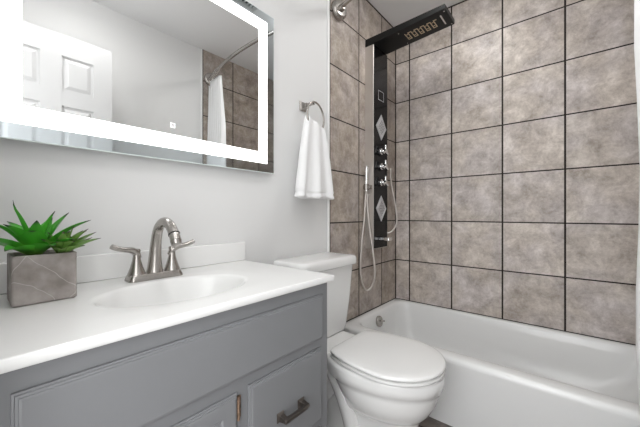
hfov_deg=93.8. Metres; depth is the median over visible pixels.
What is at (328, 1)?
trim
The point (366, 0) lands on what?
trim
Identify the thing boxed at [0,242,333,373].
countertop
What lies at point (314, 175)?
hand towel
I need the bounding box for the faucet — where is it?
[109,217,194,282]
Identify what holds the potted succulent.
on the countertop
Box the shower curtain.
[634,0,639,414]
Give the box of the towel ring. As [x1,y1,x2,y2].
[299,101,324,127]
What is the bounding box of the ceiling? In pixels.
[368,0,463,26]
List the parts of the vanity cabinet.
door, drawer, handle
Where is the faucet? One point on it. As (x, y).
(136, 273)
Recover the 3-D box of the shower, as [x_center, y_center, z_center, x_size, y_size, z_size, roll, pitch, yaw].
[0.311,0.096,1.983,0.110,0.830,0.050,0,0,-5]
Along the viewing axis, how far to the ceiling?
2.11 m
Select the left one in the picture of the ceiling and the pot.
the pot
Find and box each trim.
[327,0,329,251]
[346,0,635,344]
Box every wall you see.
[0,0,394,320]
[395,0,639,345]
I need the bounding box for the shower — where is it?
[359,166,375,290]
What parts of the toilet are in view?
tank lid, tank, bowl, seat lid, seat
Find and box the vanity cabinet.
[0,283,326,426]
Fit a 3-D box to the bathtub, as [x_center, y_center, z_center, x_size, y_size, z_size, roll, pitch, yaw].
[0.926,0.836,1.610,1.482,0.329,0.742,0,0,40]
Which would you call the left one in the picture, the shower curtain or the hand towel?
the hand towel
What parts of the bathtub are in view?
overflow plate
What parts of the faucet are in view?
lever, handle, plate, spout, handle, lever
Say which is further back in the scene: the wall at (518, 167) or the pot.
the wall at (518, 167)
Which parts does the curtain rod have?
rod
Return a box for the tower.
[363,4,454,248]
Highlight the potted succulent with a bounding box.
[0,202,99,306]
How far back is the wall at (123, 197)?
1.42 m
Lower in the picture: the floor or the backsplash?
the floor
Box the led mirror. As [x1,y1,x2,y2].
[0,0,273,173]
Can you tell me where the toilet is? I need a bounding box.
[273,252,445,426]
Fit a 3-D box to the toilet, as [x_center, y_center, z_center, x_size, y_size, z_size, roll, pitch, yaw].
[0.178,0.607,1.317,0.712,0.786,0.434,0,0,40]
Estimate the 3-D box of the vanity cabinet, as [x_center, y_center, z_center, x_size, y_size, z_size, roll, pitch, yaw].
[-0.386,0.609,0.811,0.516,0.782,0.760,0,0,40]
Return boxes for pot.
[7,250,76,306]
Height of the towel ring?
0.173 m
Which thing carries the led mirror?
attached to the wall at (123, 197)
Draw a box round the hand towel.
[294,115,333,199]
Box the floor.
[419,416,451,426]
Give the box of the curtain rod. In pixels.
[331,0,351,20]
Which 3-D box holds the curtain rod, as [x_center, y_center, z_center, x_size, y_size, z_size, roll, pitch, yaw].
[0.644,-1.203,1.274,1.496,0.114,0.188,0,0,40]
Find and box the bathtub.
[342,299,639,426]
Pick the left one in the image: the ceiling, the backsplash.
the backsplash
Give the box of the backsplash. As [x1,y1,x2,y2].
[0,242,244,294]

